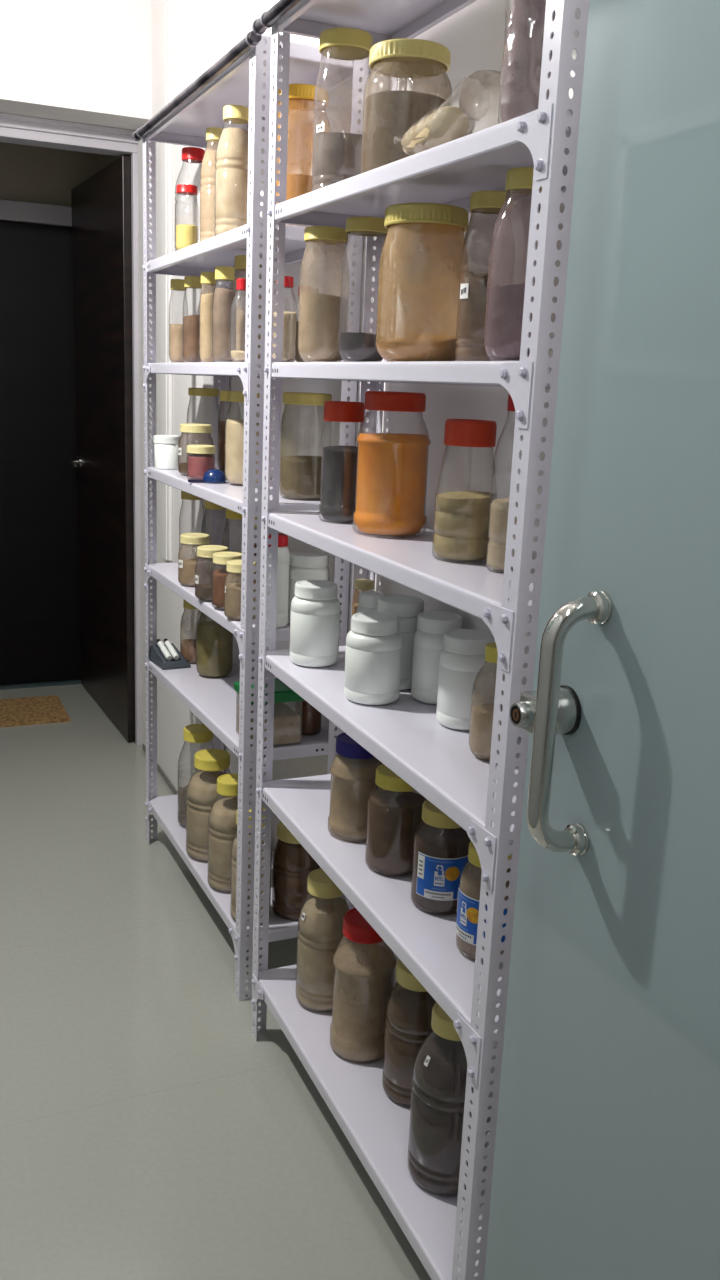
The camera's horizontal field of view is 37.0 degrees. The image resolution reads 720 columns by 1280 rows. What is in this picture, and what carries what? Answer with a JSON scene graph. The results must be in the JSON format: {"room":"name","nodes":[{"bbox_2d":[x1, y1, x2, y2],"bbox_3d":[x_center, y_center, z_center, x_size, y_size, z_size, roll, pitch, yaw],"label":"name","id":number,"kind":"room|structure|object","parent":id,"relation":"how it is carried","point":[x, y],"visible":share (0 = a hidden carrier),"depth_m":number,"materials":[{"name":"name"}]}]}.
{"room":"storage room","nodes":[
{"label":"storage room","id":0,"kind":"room"},
{"bbox_2d":[0,142,97,205],"bbox_3d":[-1.586,-1.138,4.415,1.260,2.750,0.060,-4,15,-24],"label":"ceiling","id":1,"kind":"structure","parent":0,"point":[34,174],"depth_m":4.33,"materials":[{"name":"beige paint"}]},
{"bbox_2d":[0,199,71,226],"bbox_3d":[-1.596,-1.696,4.197,1.130,0.075,0.060,-4,15,-24],"label":"trim","id":2,"kind":"structure","parent":1,"relation":"attached to","point":[10,210],"depth_m":4.30,"materials":[{"name":"white paint"}]},
{"bbox_2d":[0,220,80,684],"bbox_3d":[-1.652,-0.730,4.437,1.110,1.918,0.035,-4,15,-24],"label":"door","id":3,"kind":"structure","parent":1,"relation":"in","point":[40,609],"depth_m":4.54,"materials":[{"name":"black laminate"}]},
{"bbox_2d":[0,680,80,689],"bbox_3d":[-1.686,0.211,4.649,1.110,0.011,0.065,-4,15,-24],"label":"trim","id":4,"kind":"structure","parent":1,"relation":"attached to","point":[68,682],"depth_m":4.75,"materials":[{"name":"grey stone"}]},
{"bbox_2d":[0,0,151,129],"bbox_3d":[-1.202,-1.934,3.219,1.095,0.612,0.300,-4,15,-24],"label":"wall","id":5,"kind":"structure","parent":0,"point":[77,61],"depth_m":3.26,"materials":[{"name":"white paint"}]},
{"bbox_2d":[138,0,227,790],"bbox_3d":[-0.568,-0.860,3.440,0.120,2.750,0.915,-4,15,-24],"label":"wall column","id":6,"kind":"structure","parent":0,"point":[200,27],"depth_m":3.29,"materials":[{"name":"white paint"}]},
{"bbox_2d":[0,684,431,1279],"bbox_3d":[-0.269,1.041,1.607,1.350,0.060,7.120,-4,15,-24],"label":"floor","id":7,"kind":"structure","parent":0,"point":[147,1132],"depth_m":2.15,"materials":[{"name":"concrete"}]},
{"bbox_2d":[0,695,70,727],"bbox_3d":[-1.498,0.296,4.320,0.604,0.016,0.344,-4,15,-24],"label":"doormat","id":8,"kind":"object","parent":7,"relation":"on","point":[35,710],"visible":1,"depth_m":4.35,"materials":[{"name":"brown carpet"}]},
{"bbox_2d":[142,35,369,1000],"bbox_3d":[-0.315,-0.258,2.641,0.236,1.975,0.914,-4,15,-24],"label":"shelving rack","id":9,"kind":"object","parent":7,"relation":"on","point":[213,700],"visible":0.63,"depth_m":2.37,"materials":[{"name":"white metal"}]},
{"bbox_2d":[153,435,180,468],"bbox_3d":[-0.521,-0.507,2.904,0.072,0.088,0.072,-4,15,-24],"label":"tub","id":10,"kind":"object","parent":9,"relation":"on","point":[166,447],"visible":0.99,"depth_m":2.88,"materials":[{"name":"white plastic"}]},
{"bbox_2d":[148,638,190,669],"bbox_3d":[-0.539,0.037,3.037,0.082,0.056,0.134,-5,15,-27],"label":"holder","id":11,"kind":"object","parent":9,"relation":"on","point":[165,656],"visible":1,"depth_m":3.02,"materials":[{"name":"grey plastic"}]},
{"bbox_2d":[169,279,186,362],"bbox_3d":[-0.476,-0.835,2.823,0.050,0.212,0.050,-4,15,-24],"label":"storage jar","id":12,"kind":"object","parent":9,"relation":"on","point":[176,330],"visible":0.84,"depth_m":2.81,"materials":[{"name":"clear plastic"}]},
{"bbox_2d":[175,184,198,249],"bbox_3d":[-0.416,-1.010,2.585,0.056,0.152,0.056,-4,15,-24],"label":"storage jar","id":13,"kind":"object","parent":9,"relation":"on","point":[186,234],"visible":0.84,"depth_m":2.57,"materials":[{"name":"clear plastic"}]},
{"bbox_2d":[175,147,204,202],"bbox_3d":[-0.426,-1.108,2.744,0.092,0.268,0.092,-4,15,-24],"label":"jar","id":14,"kind":"object","parent":9,"relation":"on","point":[189,154],"visible":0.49,"depth_m":2.69,"materials":[{"name":"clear plastic"}]},
{"bbox_2d":[182,276,201,361],"bbox_3d":[-0.419,-0.801,2.696,0.052,0.209,0.052,-4,15,-24],"label":"storage jar","id":15,"kind":"object","parent":9,"relation":"on","point":[190,324],"visible":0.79,"depth_m":2.68,"materials":[{"name":"clear plastic"}]},
{"bbox_2d":[180,600,205,663],"bbox_3d":[-0.473,-0.026,3.056,0.074,0.180,0.074,-4,15,-24],"label":"storage jar","id":16,"kind":"object","parent":9,"relation":"on","point":[188,646],"visible":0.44,"depth_m":3.04,"materials":[{"name":"glass"}]},
{"bbox_2d":[181,491,205,533],"bbox_3d":[-0.461,-0.304,2.959,0.072,0.212,0.072,-4,15,-24],"label":"storage jar","id":17,"kind":"object","parent":9,"relation":"on","point":[186,496],"visible":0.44,"depth_m":2.91,"materials":[{"name":"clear plastic"}]},
{"bbox_2d":[179,533,210,586],"bbox_3d":[-0.416,-0.202,2.709,0.085,0.127,0.084,-4,15,-24],"label":"storage jar","id":18,"kind":"object","parent":9,"relation":"on","point":[188,568],"visible":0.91,"depth_m":2.68,"materials":[{"name":"plastic"}]},
{"bbox_2d":[178,423,211,475],"bbox_3d":[-0.418,-0.484,2.736,0.091,0.128,0.090,-4,15,-24],"label":"storage jar","id":19,"kind":"object","parent":9,"relation":"on","point":[185,427],"visible":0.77,"depth_m":2.70,"materials":[{"name":"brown plastic"}]},
{"bbox_2d":[178,724,213,825],"bbox_3d":[-0.449,0.377,2.984,0.112,0.279,0.112,-4,15,-24],"label":"jar","id":20,"kind":"object","parent":9,"relation":"on","point":[193,733],"visible":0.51,"depth_m":2.95,"materials":[{"name":"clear plastic"}]},
{"bbox_2d":[132,31,261,140],"bbox_3d":[-0.381,-1.189,2.348,0.024,0.024,0.972,-4,15,-24],"label":"metal pipe","id":21,"kind":"object","parent":9,"relation":"attached to","point":[251,40],"visible":0.98,"depth_m":2.21,"materials":[{"name":"metal"}]},
{"bbox_2d":[187,445,215,478],"bbox_3d":[-0.390,-0.436,2.637,0.070,0.082,0.070,-4,15,-24],"label":"storage jar","id":22,"kind":"object","parent":9,"relation":"on","point":[201,460],"visible":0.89,"depth_m":2.61,"materials":[{"name":"pink glass"}]},
{"bbox_2d":[186,388,218,467],"bbox_3d":[-0.425,-0.573,2.917,0.090,0.216,0.090,-4,15,-24],"label":"storage jar","id":23,"kind":"object","parent":9,"relation":"on","point":[191,391],"visible":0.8,"depth_m":2.86,"materials":[{"name":"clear plastic"}]},
{"bbox_2d":[188,469,225,482],"bbox_3d":[-0.364,-0.392,2.565,0.092,0.032,0.056,-4,15,-24],"label":"scoop","id":24,"kind":"object","parent":9,"relation":"on","point":[211,475],"visible":0.98,"depth_m":2.55,"materials":[{"name":"blue plastic"}]},
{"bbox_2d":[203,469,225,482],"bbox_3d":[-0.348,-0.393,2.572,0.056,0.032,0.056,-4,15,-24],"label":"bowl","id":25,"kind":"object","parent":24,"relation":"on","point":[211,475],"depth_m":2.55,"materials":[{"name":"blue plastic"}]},
{"bbox_2d":[199,272,216,361],"bbox_3d":[-0.357,-0.759,2.537,0.042,0.206,0.042,1,14,-5],"label":"storage jar","id":26,"kind":"object","parent":9,"relation":"on","point":[208,278],"visible":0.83,"depth_m":2.52,"materials":[{"name":"plastic"}]},
{"bbox_2d":[186,749,236,859],"bbox_3d":[-0.384,0.425,2.787,0.132,0.273,0.132,-4,15,-24],"label":"jar","id":27,"kind":"object","parent":9,"relation":"on","point":[202,794],"visible":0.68,"depth_m":2.74,"materials":[{"name":"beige plastic"}]},
{"bbox_2d":[200,127,223,241],"bbox_3d":[-0.338,-1.052,2.521,0.074,0.268,0.074,-4,15,-24],"label":"jar","id":28,"kind":"object","parent":9,"relation":"on","point":[213,134],"visible":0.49,"depth_m":2.49,"materials":[{"name":"plastic"}]},
{"bbox_2d":[195,545,228,601],"bbox_3d":[-0.347,-0.157,2.528,0.083,0.124,0.082,-4,15,-24],"label":"storage jar","id":29,"kind":"object","parent":9,"relation":"on","point":[204,591],"visible":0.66,"depth_m":2.50,"materials":[{"name":"grey plastic"}]},
{"bbox_2d":[196,621,232,677],"bbox_3d":[-0.393,-0.003,2.908,0.098,0.200,0.098,-4,15,-24],"label":"storage jar","id":30,"kind":"object","parent":9,"relation":"on","point":[214,642],"visible":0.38,"depth_m":2.88,"materials":[{"name":"glass"}]},
{"bbox_2d":[202,500,229,578],"bbox_3d":[-0.380,-0.266,2.820,0.074,0.204,0.074,-4,15,-24],"label":"storage jar","id":31,"kind":"object","parent":9,"relation":"on","point":[207,505],"visible":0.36,"depth_m":2.79,"materials":[{"name":"grey plastic"}]},
{"bbox_2d":[217,390,228,471],"bbox_3d":[-0.341,-0.541,2.805,0.060,0.213,0.060,-4,15,-24],"label":"storage jar","id":32,"kind":"object","parent":9,"relation":"on","point":[221,459],"visible":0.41,"depth_m":2.79,"materials":[{"name":"brown plastic"}]},
{"bbox_2d":[212,266,236,361],"bbox_3d":[-0.305,-0.731,2.422,0.054,0.208,0.054,-4,15,-24],"label":"storage jar","id":33,"kind":"object","parent":9,"relation":"on","point":[224,321],"visible":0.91,"depth_m":2.40,"materials":[{"name":"clear plastic"}]},
{"bbox_2d":[212,552,241,607],"bbox_3d":[-0.299,-0.133,2.430,0.072,0.125,0.072,-4,15,-24],"label":"storage jar","id":34,"kind":"object","parent":9,"relation":"on","point":[221,577],"visible":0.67,"depth_m":2.40,"materials":[{"name":"clear plastic"}]},
{"bbox_2d":[207,774,250,890],"bbox_3d":[-0.313,0.465,2.610,0.112,0.275,0.112,-4,15,-24],"label":"jar","id":35,"kind":"object","parent":9,"relation":"on","point":[222,824],"visible":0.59,"depth_m":2.57,"materials":[{"name":"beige plastic"}]},
{"bbox_2d":[222,509,241,567],"bbox_3d":[-0.305,-0.224,2.659,0.068,0.200,0.068,-4,15,-24],"label":"storage jar","id":36,"kind":"object","parent":9,"relation":"on","point":[230,514],"visible":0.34,"depth_m":2.62,"materials":[{"name":"grey plastic"}]},
{"bbox_2d":[214,105,251,235],"bbox_3d":[-0.267,-0.999,2.309,0.088,0.266,0.088,-4,15,-24],"label":"jar","id":37,"kind":"object","parent":9,"relation":"on","point":[232,150],"visible":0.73,"depth_m":2.28,"materials":[{"name":"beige plastic"}]},
{"bbox_2d":[230,278,245,360],"bbox_3d":[-0.245,-0.667,2.250,0.052,0.168,0.052,-4,15,-24],"label":"storage jar","id":38,"kind":"object","parent":9,"relation":"on","point":[236,355],"visible":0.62,"depth_m":2.24,"materials":[{"name":"red plastic"}]},
{"bbox_2d":[225,560,255,620],"bbox_3d":[-0.258,-0.108,2.329,0.073,0.124,0.072,-4,15,-24],"label":"storage jar","id":39,"kind":"object","parent":9,"relation":"on","point":[232,590],"visible":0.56,"depth_m":2.31,"materials":[{"name":"plastic"}]},
{"bbox_2d":[225,391,259,485],"bbox_3d":[-0.271,-0.473,2.525,0.092,0.216,0.092,-4,15,-24],"label":"storage jar","id":40,"kind":"object","parent":9,"relation":"on","point":[234,428],"visible":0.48,"depth_m":2.49,"materials":[{"name":"clear plastic"}]},
{"bbox_2d":[233,255,260,361],"bbox_3d":[-0.263,-0.767,2.508,0.076,0.242,0.076,-4,15,-24],"label":"storage jar","id":41,"kind":"object","parent":9,"relation":"on","point":[240,260],"visible":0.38,"depth_m":2.48,"materials":[{"name":"plastic"}]},
{"bbox_2d":[230,807,271,921],"bbox_3d":[-0.247,0.510,2.447,0.092,0.262,0.092,-4,15,-24],"label":"jar","id":42,"kind":"object","parent":9,"relation":"on","point":[234,849],"visible":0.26,"depth_m":2.43,"materials":[{"name":"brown plastic"}]},
{"bbox_2d":[253,517,256,583],"bbox_3d":[-0.224,-0.188,2.515,0.068,0.200,0.068,-4,15,-24],"label":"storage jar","id":43,"kind":"object","parent":9,"relation":"on","point":[255,518],"visible":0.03,"depth_m":2.49,"materials":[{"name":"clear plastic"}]},
{"bbox_2d":[234,678,303,745],"bbox_3d":[-0.200,0.158,2.358,0.124,0.123,0.124,-4,15,-24],"label":"jar","id":44,"kind":"object","parent":9,"relation":"on","point":[286,730],"visible":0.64,"depth_m":2.33,"materials":[{"name":"plastic"}]},
{"bbox_2d":[272,276,296,361],"bbox_3d":[-0.152,-0.642,2.161,0.052,0.168,0.052,-4,15,-24],"label":"plastic bottle","id":45,"kind":"object","parent":9,"relation":"on","point":[289,318],"visible":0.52,"depth_m":2.15,"materials":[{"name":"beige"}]},
{"bbox_2d":[272,821,319,919],"bbox_3d":[-0.147,0.528,2.490,0.110,0.215,0.110,-4,15,-24],"label":"jar","id":46,"kind":"object","parent":9,"relation":"on","point":[292,866],"visible":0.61,"depth_m":2.45,"materials":[{"name":"brown plastic"}]},
{"bbox_2d":[294,285,310,361],"bbox_3d":[-0.115,-0.643,2.200,0.044,0.155,0.044,-4,15,-24],"label":"plastic bottle","id":47,"kind":"object","parent":9,"relation":"on","point":[302,288],"visible":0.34,"depth_m":2.19,"materials":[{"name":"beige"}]},
{"bbox_2d":[276,84,330,226],"bbox_3d":[-0.118,-0.951,2.139,0.120,0.262,0.120,-4,15,-24],"label":"storage jar","id":48,"kind":"object","parent":9,"relation":"on","point":[302,97],"visible":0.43,"depth_m":2.10,"materials":[{"name":"glass"}]},
{"bbox_2d":[279,392,331,499],"bbox_3d":[-0.115,-0.413,2.288,0.108,0.221,0.108,-4,15,-24],"label":"storage jar","id":49,"kind":"object","parent":9,"relation":"on","point":[301,476],"visible":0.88,"depth_m":2.26,"materials":[{"name":"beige plastic"}]},
{"bbox_2d":[296,700,320,735],"bbox_3d":[-0.116,0.136,2.417,0.060,0.150,0.060,-4,15,-24],"label":"storage jar","id":50,"kind":"object","parent":9,"relation":"on","point":[310,717],"visible":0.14,"depth_m":2.40,"materials":[{"name":"brown glass"}]},
{"bbox_2d":[251,0,588,1279],"bbox_3d":[0.092,-0.018,1.718,0.236,1.975,0.914,-4,15,-24],"label":"shelving rack","id":51,"kind":"object","parent":7,"relation":"on","point":[448,1233],"visible":0.7,"depth_m":1.59,"materials":[{"name":"white metal"}]},
{"bbox_2d":[252,0,300,34],"bbox_3d":[0.017,-0.955,1.446,0.024,0.024,0.965,-4,15,-24],"label":"metal pipe","id":52,"kind":"object","parent":51,"relation":"attached to","point":[268,18],"visible":1,"depth_m":1.79,"materials":[{"name":"metal"}]},
{"bbox_2d":[267,533,289,627],"bbox_3d":[-0.179,-0.125,2.258,0.060,0.194,0.060,-4,15,-24],"label":"bottle","id":53,"kind":"object","parent":51,"relation":"on","point":[283,551],"visible":0.49,"depth_m":2.24,"materials":[{"name":"white plastic"}]},
{"bbox_2d":[288,551,329,622],"bbox_3d":[-0.113,-0.112,2.309,0.094,0.150,0.094,-4,15,-24],"label":"jar","id":54,"kind":"object","parent":51,"relation":"on","point":[303,565],"visible":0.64,"depth_m":2.26,"materials":[{"name":"white plastic"}]},
{"bbox_2d":[289,580,339,666],"bbox_3d":[-0.085,-0.032,2.025,0.093,0.152,0.093,-4,15,-24],"label":"jar","id":55,"kind":"object","parent":51,"relation":"on","point":[315,606],"visible":1,"depth_m":1.99,"materials":[{"name":"white plastic"}]},
{"bbox_2d":[296,868,351,1011],"bbox_3d":[-0.071,0.597,2.153,0.110,0.272,0.110,-4,15,-24],"label":"jar","id":56,"kind":"object","parent":51,"relation":"on","point":[320,931],"visible":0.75,"depth_m":2.11,"materials":[{"name":"clear plastic"}]},
{"bbox_2d":[298,226,349,361],"bbox_3d":[-0.063,-0.602,1.887,0.088,0.226,0.088,-4,15,-24],"label":"storage jar","id":57,"kind":"object","parent":51,"relation":"on","point":[321,325],"visible":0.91,"depth_m":1.86,"materials":[{"name":"plastic"}]},
{"bbox_2d":[311,27,372,190],"bbox_3d":[-0.029,-0.889,1.843,0.102,0.268,0.102,-4,15,-24],"label":"jar","id":58,"kind":"object","parent":51,"relation":"on","point":[337,157],"visible":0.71,"depth_m":1.82,"materials":[{"name":"glass"}]},
{"bbox_2d":[320,401,364,522],"bbox_3d":[-0.032,-0.318,1.921,0.078,0.211,0.078,-4,15,-24],"label":"storage jar","id":59,"kind":"object","parent":51,"relation":"on","point":[339,470],"visible":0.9,"depth_m":1.90,"materials":[{"name":"glass"}]},
{"bbox_2d":[328,732,381,838],"bbox_3d":[-0.005,0.261,1.939,0.100,0.180,0.100,-4,15,-24],"label":"storage jar","id":60,"kind":"object","parent":51,"relation":"on","point":[353,770],"visible":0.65,"depth_m":1.90,"materials":[{"name":"plastic"}]},
{"bbox_2d":[330,908,395,1061],"bbox_3d":[0.007,0.639,2.010,0.118,0.268,0.118,-4,15,-24],"label":"storage jar","id":61,"kind":"object","parent":51,"relation":"on","point":[363,983],"visible":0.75,"depth_m":1.98,"materials":[{"name":"plastic"}]},
{"bbox_2d":[338,216,387,361],"bbox_3d":[0.008,-0.580,1.798,0.082,0.231,0.082,-4,15,-24],"label":"storage jar","id":62,"kind":"object","parent":51,"relation":"on","point":[360,346],"visible":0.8,"depth_m":1.78,"materials":[{"name":"grey plastic"}]},
{"bbox_2d":[353,579,373,614],"bbox_3d":[0.006,-0.050,2.138,0.044,0.140,0.044,-4,15,-24],"label":"storage jar","id":63,"kind":"object","parent":51,"relation":"on","point":[360,584],"visible":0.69,"depth_m":2.11,"materials":[{"name":"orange plastic"}]},
{"bbox_2d":[356,591,383,612],"bbox_3d":[0.019,-0.026,2.069,0.054,0.130,0.054,-4,15,-24],"label":"jar","id":64,"kind":"object","parent":51,"relation":"on","point":[368,600],"visible":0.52,"depth_m":2.04,"materials":[{"name":"white plastic"}]},
{"bbox_2d":[344,612,401,704],"bbox_3d":[0.023,0.030,1.817,0.095,0.143,0.095,-4,15,-24],"label":"jar","id":65,"kind":"object","parent":51,"relation":"on","point":[373,654],"visible":1,"depth_m":1.78,"materials":[{"name":"white plastic"}]},
{"bbox_2d":[352,391,429,537],"bbox_3d":[0.054,-0.293,1.787,0.124,0.233,0.124,-4,15,-24],"label":"storage jar","id":66,"kind":"object","parent":51,"relation":"on","point":[392,467],"visible":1,"depth_m":1.75,"materials":[{"name":"clear plastic"}]},
{"bbox_2d":[365,764,426,875],"bbox_3d":[0.063,0.300,1.816,0.102,0.172,0.102,-4,15,-24],"label":"storage jar","id":67,"kind":"object","parent":51,"relation":"on","point":[395,812],"visible":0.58,"depth_m":1.78,"materials":[{"name":"brown glass"}]},
{"bbox_2d":[377,595,423,689],"bbox_3d":[0.069,0.004,1.904,0.088,0.156,0.088,-4,15,-24],"label":"jar","id":68,"kind":"object","parent":51,"relation":"on","point":[407,608],"visible":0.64,"depth_m":1.86,"materials":[{"name":"white plastic"}]},
{"bbox_2d":[361,38,450,172],"bbox_3d":[0.070,-0.781,1.607,0.132,0.182,0.132,-4,15,-24],"label":"storage jar","id":69,"kind":"object","parent":51,"relation":"on","point":[388,115],"visible":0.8,"depth_m":1.56,"materials":[{"name":"glass"}]},
{"bbox_2d":[382,959,435,1104],"bbox_3d":[0.100,0.682,1.895,0.112,0.250,0.112,-4,15,-24],"label":"jar","id":70,"kind":"object","parent":51,"relation":"on","point":[410,1006],"visible":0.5,"depth_m":1.85,"materials":[{"name":"brown plastic"}]},
{"bbox_2d":[376,203,468,361],"bbox_3d":[0.094,-0.529,1.614,0.134,0.222,0.134,-4,15,-24],"label":"storage jar","id":71,"kind":"object","parent":51,"relation":"on","point":[428,284],"visible":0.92,"depth_m":1.56,"materials":[{"name":"beige plastic"}]},
{"bbox_2d":[411,611,461,704],"bbox_3d":[0.132,0.029,1.831,0.084,0.147,0.084,-4,15,-24],"label":"jar","id":72,"kind":"object","parent":51,"relation":"on","point":[432,626],"visible":0.74,"depth_m":1.80,"materials":[{"name":"white plastic"}]},
{"bbox_2d":[397,82,476,155],"bbox_3d":[0.098,-0.683,1.428,0.058,0.075,0.218,-4,15,-24],"label":"packet","id":73,"kind":"object","parent":51,"relation":"on","point":[446,124],"visible":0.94,"depth_m":1.38,"materials":[{"name":"beige plastic"}]},
{"bbox_2d":[411,800,471,911],"bbox_3d":[0.131,0.337,1.693,0.095,0.166,0.096,-4,15,-24],"label":"storage jar","id":74,"kind":"object","parent":51,"relation":"on","point":[441,848],"visible":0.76,"depth_m":1.66,"materials":[{"name":"brown plastic"}]},
{"bbox_2d":[408,1002,489,1195],"bbox_3d":[0.142,0.713,1.696,0.122,0.292,0.122,-4,15,-24],"label":"jar","id":75,"kind":"object","parent":51,"relation":"on","point":[440,1071],"visible":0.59,"depth_m":1.66,"materials":[{"name":"clear plastic"}]},
{"bbox_2d":[432,419,496,562],"bbox_3d":[0.155,-0.217,1.562,0.090,0.201,0.090,-4,15,-24],"label":"storage jar","id":76,"kind":"object","parent":51,"relation":"on","point":[462,518],"visible":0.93,"depth_m":1.53,"materials":[{"name":"clear plastic"}]},
{"bbox_2d":[436,629,494,729],"bbox_3d":[0.169,0.062,1.708,0.088,0.147,0.088,-4,15,-24],"label":"jar","id":77,"kind":"object","parent":51,"relation":"on","point":[462,657],"visible":0.81,"depth_m":1.67,"materials":[{"name":"white plastic"}]},
{"bbox_2d":[459,70,501,134],"bbox_3d":[0.184,-0.758,1.593,0.079,0.152,0.079,-4,15,-24],"label":"plastic bag","id":78,"kind":"object","parent":51,"relation":"on","point":[480,95],"visible":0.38,"depth_m":1.55,"materials":[{"name":"plastic"}]},
{"bbox_2d":[456,841,511,959],"bbox_3d":[0.186,0.374,1.560,0.088,0.166,0.087,-4,15,-24],"label":"storage jar","id":79,"kind":"object","parent":51,"relation":"on","point":[468,898],"visible":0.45,"depth_m":1.54,"materials":[{"name":"plastic"}]},
{"bbox_2d":[455,190,513,360],"bbox_3d":[0.176,-0.502,1.503,0.077,0.228,0.076,-4,15,-24],"label":"storage jar","id":80,"kind":"object","parent":51,"relation":"on","point":[472,317],"visible":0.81,"depth_m":1.49,"materials":[{"name":"brown plastic"}]},
{"bbox_2d":[469,643,502,757],"bbox_3d":[0.194,0.089,1.561,0.064,0.168,0.064,-4,15,-24],"label":"storage jar","id":81,"kind":"object","parent":51,"relation":"on","point":[482,714],"visible":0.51,"depth_m":1.55,"materials":[{"name":"yellow"}]},
{"bbox_2d":[486,394,517,572],"bbox_3d":[0.208,-0.213,1.472,0.056,0.240,0.056,-4,15,-24],"label":"storage jar","id":82,"kind":"object","parent":51,"relation":"on","point":[498,514],"visible":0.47,"depth_m":1.47,"materials":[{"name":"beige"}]},
{"bbox_2d":[484,167,541,360],"bbox_3d":[0.199,-0.459,1.329,0.080,0.226,0.080,-4,15,-24],"label":"storage jar","id":83,"kind":"object","parent":51,"relation":"on","point":[505,304],"visible":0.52,"depth_m":1.31,"materials":[{"name":"plastic"}]},
{"bbox_2d":[498,0,555,123],"bbox_3d":[0.208,-0.724,1.290,0.074,0.235,0.075,-4,15,-24],"label":"jar","id":84,"kind":"object","parent":51,"relation":"on","point":[523,42],"visible":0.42,"depth_m":1.27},
{"bbox_2d":[98,0,579,1122],"bbox_3d":[-0.113,-0.612,2.494,0.075,2.750,4.770,-4,15,-24],"label":"wall","id":85,"kind":"structure","parent":0,"point":[474,35],"depth_m":1.93,"materials":[{"name":"white paint"}]},
{"bbox_2d":[0,113,137,156],"bbox_3d":[-1.253,-1.626,3.379,1.095,0.066,0.118,-4,15,-24],"label":"trim","id":86,"kind":"structure","parent":85,"relation":"attached to","point":[15,129],"depth_m":3.47,"materials":[{"name":"white paint"}]},
{"bbox_2d":[69,156,134,741],"bbox_3d":[-1.023,-0.710,4.187,0.088,2.060,0.840,-4,15,-26],"label":"door","id":87,"kind":"structure","parent":85,"relation":"in","point":[101,204],"depth_m":4.07,"materials":[{"name":"laminate"}]},
{"bbox_2d":[131,153,140,745],"bbox_3d":[-0.794,-0.612,3.821,0.017,2.072,0.032,-4,15,-24],"label":"trim","id":88,"kind":"structure","parent":85,"relation":"attached to","point":[134,156],"depth_m":3.79,"materials":[{"name":"white paint"}]},
{"bbox_2d":[142,744,177,794],"bbox_3d":[-0.655,0.485,3.674,0.006,0.020,0.770,-4,15,-24],"label":"baseboard","id":89,"kind":"structure","parent":85,"relation":"attached to","point":[159,769],"depth_m":3.71,"materials":[{"name":"grey stone"}]},
{"bbox_2d":[161,2,172,560],"bbox_3d":[-0.597,-1.050,3.307,0.018,1.620,0.100,-4,15,-24],"label":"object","id":90,"kind":"structure","parent":85,"relation":"attached to","point":[167,9],"depth_m":3.26,"materials":[{"name":"white paint"}]},
{"bbox_3d":[0.349,-0.263,1.127,0.243,2.750,0.025,-4,15,-24],"label":"wall","id":91,"kind":"structure","parent":0,"visible":0},
{"bbox_2d":[484,0,719,1279],"bbox_3d":[0.348,0.119,0.775,0.077,2.148,0.900,-4,15,-24],"label":"door","id":92,"kind":"structure","parent":91,"relation":"in","point":[606,1164],"depth_m":1.03,"materials":[{"name":"teal glass"}]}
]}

